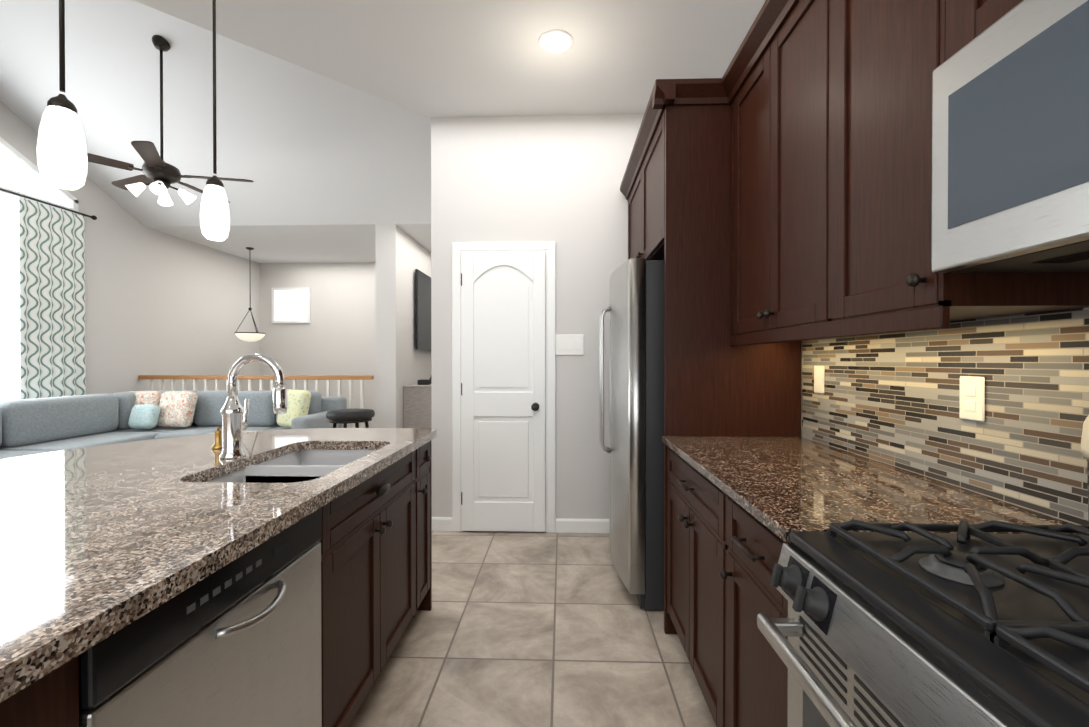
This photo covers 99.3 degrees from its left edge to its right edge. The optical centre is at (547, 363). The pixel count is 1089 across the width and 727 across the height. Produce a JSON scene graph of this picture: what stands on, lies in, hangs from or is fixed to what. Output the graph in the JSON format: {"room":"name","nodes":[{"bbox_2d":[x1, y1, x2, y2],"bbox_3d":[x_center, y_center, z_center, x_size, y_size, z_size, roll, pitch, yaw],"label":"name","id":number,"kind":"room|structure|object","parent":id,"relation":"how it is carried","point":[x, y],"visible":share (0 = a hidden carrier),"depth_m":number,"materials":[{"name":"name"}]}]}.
{"room":"kitchen","nodes":[
{"label":"kitchen","id":0,"kind":"room"},
{"bbox_2d":[0,101,259,394],"bbox_3d":[-5.556,-1.510,3.138,0.150,5.500,11.100,0,0,2],"label":"wall","id":1,"kind":"structure","parent":0,"point":[158,302],"depth_m":6.29,"materials":[{"name":"grey paint"}]},
{"bbox_2d":[0,137,77,400],"bbox_3d":[-5.426,-1.231,4.166,0.040,3.538,2.270,0,0,2],"label":"window","id":2,"kind":"structure","parent":1,"relation":"in","point":[19,173],"depth_m":4.68,"materials":[{"name":"white"}]},
{"bbox_2d":[0,188,96,219],"bbox_3d":[-5.391,-1.702,4.197,0.109,0.052,2.530,0,0,2],"label":"curtain rod","id":3,"kind":"object","parent":1,"relation":"attached to","point":[93,217],"visible":0.98,"depth_m":4.94,"materials":[{"name":"brown metal"}]},
{"bbox_2d":[19,197,85,398],"bbox_3d":[-5.337,-0.245,5.011,0.052,2.885,0.640,0,0,2],"label":"panel","id":4,"kind":"object","parent":3,"relation":"hanging from","point":[52,297],"visible":0.73,"depth_m":4.97,"materials":[{"name":"fabric"}]},
{"bbox_2d":[260,263,375,427],"bbox_3d":[-3.005,-0.396,8.543,4.910,3.200,0.150,0,0,2],"label":"wall","id":5,"kind":"structure","parent":0,"point":[336,335],"depth_m":8.50,"materials":[{"name":"grey paint"}]},
{"bbox_2d":[271,287,310,322],"bbox_3d":[-4.712,-1.066,8.498,0.710,0.650,0.035,0,0,2],"label":"window","id":6,"kind":"structure","parent":5,"relation":"in","point":[291,305],"depth_m":8.50,"materials":[{"name":"white"}]},
{"bbox_2d":[0,0,765,262],"bbox_3d":[-2.075,-3.034,2.944,6.820,2.450,10.950,0,0,2],"label":"ceiling","id":7,"kind":"structure","parent":0,"point":[297,145],"depth_m":4.16,"materials":[{"name":"white paint"}]},
{"bbox_2d":[37,0,87,189],"bbox_3d":[-1.288,-1.132,1.226,0.120,1.329,0.118,0,0,2],"label":"pendant light","id":8,"kind":"object","parent":7,"relation":"hanging from","point":[62,160],"visible":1,"depth_m":1.21,"materials":[{"name":"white glass"}]},
{"bbox_2d":[87,35,253,205],"bbox_3d":[-3.395,-2.148,4.133,1.382,1.420,1.347,0,0,2],"label":"ceiling fan","id":9,"kind":"object","parent":7,"relation":"hanging from","point":[160,176],"visible":0.96,"depth_m":4.03,"materials":[{"name":"brown metal"}]},
{"bbox_2d":[200,0,229,240],"bbox_3d":[-1.272,-1.136,1.766,0.120,1.329,0.118,0,0,2],"label":"pendant light","id":10,"kind":"object","parent":7,"relation":"hanging from","point":[214,218],"visible":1,"depth_m":1.75,"materials":[{"name":"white glass"}]},
{"bbox_2d":[234,247,265,341],"bbox_3d":[-4.738,-1.093,7.367,0.420,1.489,0.420,0,0,2],"label":"pendant light","id":11,"kind":"object","parent":7,"relation":"hanging from","point":[251,336],"visible":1,"depth_m":7.29,"materials":[{"name":"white glass"}]},
{"bbox_2d":[538,30,572,53],"bbox_3d":[0.045,-1.803,2.600,0.198,0.004,0.198,0,0,2],"label":"recessed light","id":12,"kind":"object","parent":7,"relation":"in","point":[555,41],"visible":1,"depth_m":2.59,"materials":[{"name":"white"}]},
{"bbox_2d":[375,224,430,427],"bbox_3d":[-2.095,-0.313,7.265,0.270,3.050,2.350,0,0,2],"label":"wall","id":13,"kind":"structure","parent":0,"point":[401,255],"depth_m":6.10,"materials":[{"name":"grey paint"}]},
{"bbox_2d":[415,269,430,350],"bbox_3d":[-1.915,-0.800,7.556,0.066,1.180,1.550,0,0,2],"label":"wall-mounted tv","id":14,"kind":"object","parent":13,"relation":"attached to","point":[422,311],"visible":0.6,"depth_m":7.02,"materials":[{"name":"black"}]},
{"bbox_2d":[349,531,716,726],"bbox_3d":[-2.150,1.271,2.975,6.970,0.060,11.250,0,0,2],"label":"floor","id":15,"kind":"structure","parent":0,"point":[526,629],"depth_m":2.01,"materials":[{"name":"beige tile"}]},
{"bbox_2d":[0,389,346,459],"bbox_3d":[-3.947,0.772,4.519,2.680,0.917,2.930,0,0,2],"label":"sofa","id":16,"kind":"object","parent":15,"relation":"on","point":[33,426],"visible":0.6,"depth_m":5.18,"materials":[{"name":"fabric"}]},
{"bbox_2d":[0,433,436,726],"bbox_3d":[-1.043,0.809,1.401,0.962,0.884,1.920,0,0,2],"label":"kitchen island","id":17,"kind":"object","parent":15,"relation":"on","point":[231,574],"depth_m":1.04,"materials":[{"name":"brown wood"}]},
{"bbox_2d":[0,425,436,680],"bbox_3d":[-1.257,0.356,1.405,1.340,0.038,1.960,0,0,2],"label":"island countertop","id":18,"kind":"structure","parent":17,"relation":"on","point":[88,535],"depth_m":1.08,"materials":[{"name":"stone"}]},
{"bbox_2d":[211,353,287,458],"bbox_3d":[-1.129,0.149,1.731,0.396,0.372,0.223,0,0,2],"label":"faucet","id":19,"kind":"object","parent":18,"relation":"on","point":[228,444],"depth_m":1.65,"materials":[{"name":"silver metal"}]},
{"bbox_2d":[138,375,373,427],"bbox_3d":[-3.828,0.687,6.070,3.114,1.067,0.064,0,0,2],"label":"stair railing","id":20,"kind":"object","parent":15,"relation":"on","point":[327,378],"visible":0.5,"depth_m":6.04,"materials":[{"name":"brown wood"}]},
{"bbox_2d":[326,408,374,427],"bbox_3d":[-1.693,0.817,3.983,0.428,0.838,0.421,0,0,2],"label":"bar stool","id":21,"kind":"object","parent":15,"relation":"on","point":[356,416],"visible":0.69,"depth_m":3.85,"materials":[{"name":"black"}]},
{"bbox_2d":[403,377,431,444],"bbox_3d":[-1.707,0.690,7.264,0.495,1.046,1.860,0,0,2],"label":"dresser","id":22,"kind":"object","parent":15,"relation":"on","point":[417,405],"visible":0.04,"depth_m":6.35,"materials":[{"name":"grey wood"}]},
{"bbox_2d":[599,258,663,609],"bbox_3d":[0.740,0.351,2.758,0.856,1.758,0.910,0,0,2],"label":"fridge","id":23,"kind":"object","parent":15,"relation":"on","point":[635,448],"visible":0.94,"depth_m":2.31,"materials":[{"name":"grey metal"}]},
{"bbox_2d":[664,448,711,714],"bbox_3d":[0.835,0.807,1.698,0.607,0.884,0.835,0,0,2],"label":"base cabinet","id":24,"kind":"object","parent":15,"relation":"on","point":[687,496],"depth_m":1.74,"materials":[{"name":"brown wood"}]},
{"bbox_2d":[712,488,795,726],"bbox_3d":[0.819,0.811,1.182,0.607,0.884,0.485,0,0,2],"label":"base cabinet","id":25,"kind":"object","parent":15,"relation":"on","point":[750,679],"depth_m":1.24,"materials":[{"name":"brown wood"}]},
{"bbox_2d":[662,436,1080,544],"bbox_3d":[0.820,0.351,1.524,0.628,0.030,1.179,0,0,2],"label":"countertop","id":26,"kind":"structure","parent":25,"relation":"on","point":[787,484],"depth_m":1.25,"materials":[{"name":"brown stone"}]},
{"bbox_2d":[757,415,1088,726],"bbox_3d":[0.748,0.635,0.557,0.702,1.243,0.754,0,0,2],"label":"stove","id":27,"kind":"object","parent":15,"relation":"on","point":[894,625],"visible":1,"depth_m":0.68,"materials":[{"name":"silver metal"}]},
{"bbox_2d":[1081,415,1088,517],"bbox_3d":[0.995,0.153,0.723,0.214,0.281,0.214,0,0,2],"label":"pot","id":28,"kind":"object","parent":27,"relation":"on","point":[1085,432],"depth_m":0.78,"materials":[{"name":"white"}]},
{"bbox_2d":[431,114,643,531],"bbox_3d":[0.172,-0.287,3.462,2.060,3.050,0.150,0,0,2],"label":"wall","id":29,"kind":"structure","parent":0,"point":[557,179],"depth_m":3.39,"materials":[{"name":"grey paint"}]},
{"bbox_2d":[461,252,545,531],"bbox_3d":[-0.326,0.207,3.355,0.616,2.038,0.095,0,0,2],"label":"pantry door","id":30,"kind":"structure","parent":29,"relation":"in","point":[503,388],"depth_m":3.38,"materials":[{"name":"white wood"}]},
{"bbox_2d":[452,241,555,532],"bbox_3d":[-0.322,0.174,3.395,0.760,2.127,0.018,0,0,2],"label":"door frame","id":31,"kind":"structure","parent":29,"relation":"attached to","point":[459,248],"depth_m":3.38,"materials":[{"name":"white wood"}]},
{"bbox_2d":[432,517,608,532],"bbox_3d":[-0.905,1.178,4.855,2.800,0.100,2.873,0,0,2],"label":"baseboard","id":32,"kind":"structure","parent":29,"relation":"attached to","point":[562,525],"depth_m":3.38,"materials":[{"name":"white wood"}]},
{"bbox_2d":[556,334,583,354],"bbox_3d":[0.162,-0.139,3.382,0.197,0.146,0.009,0,0,2],"label":"switch plate","id":33,"kind":"object","parent":29,"relation":"attached to","point":[569,344],"visible":1,"depth_m":3.38,"materials":[{"name":"white plastic"}]},
{"bbox_2d":[801,341,801,436],"bbox_3d":[1.183,-0.343,0.443,0.150,3.200,6.120,0,0,2],"label":"wall","id":34,"kind":"structure","parent":0,"point":[801,388],"depth_m":2.12,"materials":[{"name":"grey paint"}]},
{"bbox_2d":[624,84,723,283],"bbox_3d":[0.866,-0.928,2.740,0.612,0.680,1.209,0,0,2],"label":"upper cabinet","id":35,"kind":"object","parent":34,"relation":"attached to","point":[674,190],"depth_m":2.11,"materials":[{"name":"brown wood"}]},
{"bbox_2d":[724,0,915,339],"bbox_3d":[0.978,-0.691,1.674,0.322,1.140,0.855,0,0,2],"label":"upper cabinet","id":36,"kind":"object","parent":34,"relation":"attached to","point":[776,186],"depth_m":1.69,"materials":[{"name":"brown wood"}]},
{"bbox_2d":[802,307,1088,524],"bbox_3d":[1.113,0.081,0.695,0.006,0.590,2.813,0,0,2],"label":"tile backsplash","id":37,"kind":"structure","parent":34,"relation":"attached to","point":[891,399],"depth_m":1.22,"materials":[{"name":"tile"}]},
{"bbox_2d":[814,366,824,393],"bbox_3d":[1.144,0.068,1.952,0.008,0.116,0.074,0,0,2],"label":"electrical outlet","id":38,"kind":"object","parent":37,"relation":"attached to","point":[819,379],"visible":1,"depth_m":1.94,"materials":[{"name":"white plastic"}]},
{"bbox_2d":[959,376,984,421],"bbox_3d":[1.121,0.092,1.224,0.008,0.116,0.074,0,0,2],"label":"electrical outlet","id":39,"kind":"object","parent":37,"relation":"attached to","point":[972,397],"visible":1,"depth_m":1.22,"materials":[{"name":"white plastic"}]},
{"bbox_2d":[808,0,1088,327],"bbox_3d":[0.960,-0.687,1.120,0.322,1.140,0.539,0,0,2],"label":"upper cabinet","id":40,"kind":"object","parent":34,"relation":"attached to","point":[871,63],"depth_m":1.11,"materials":[{"name":"brown wood"}]},
{"bbox_2d":[972,0,1022,39],"bbox_3d":[0.947,-0.922,0.702,0.322,0.665,0.439,0,0,2],"label":"upper cabinet","id":41,"kind":"object","parent":34,"relation":"attached to","point":[988,12],"depth_m":0.83,"materials":[{"name":"brown wood"}]},
{"bbox_2d":[931,0,1088,272],"bbox_3d":[0.911,-0.379,0.546,0.376,0.405,0.750,0,0,2],"label":"microwave","id":42,"kind":"object","parent":41,"relation":"attached to","point":[1010,141],"visible":0.98,"depth_m":0.76,"materials":[{"name":"silver metal"}]}
]}

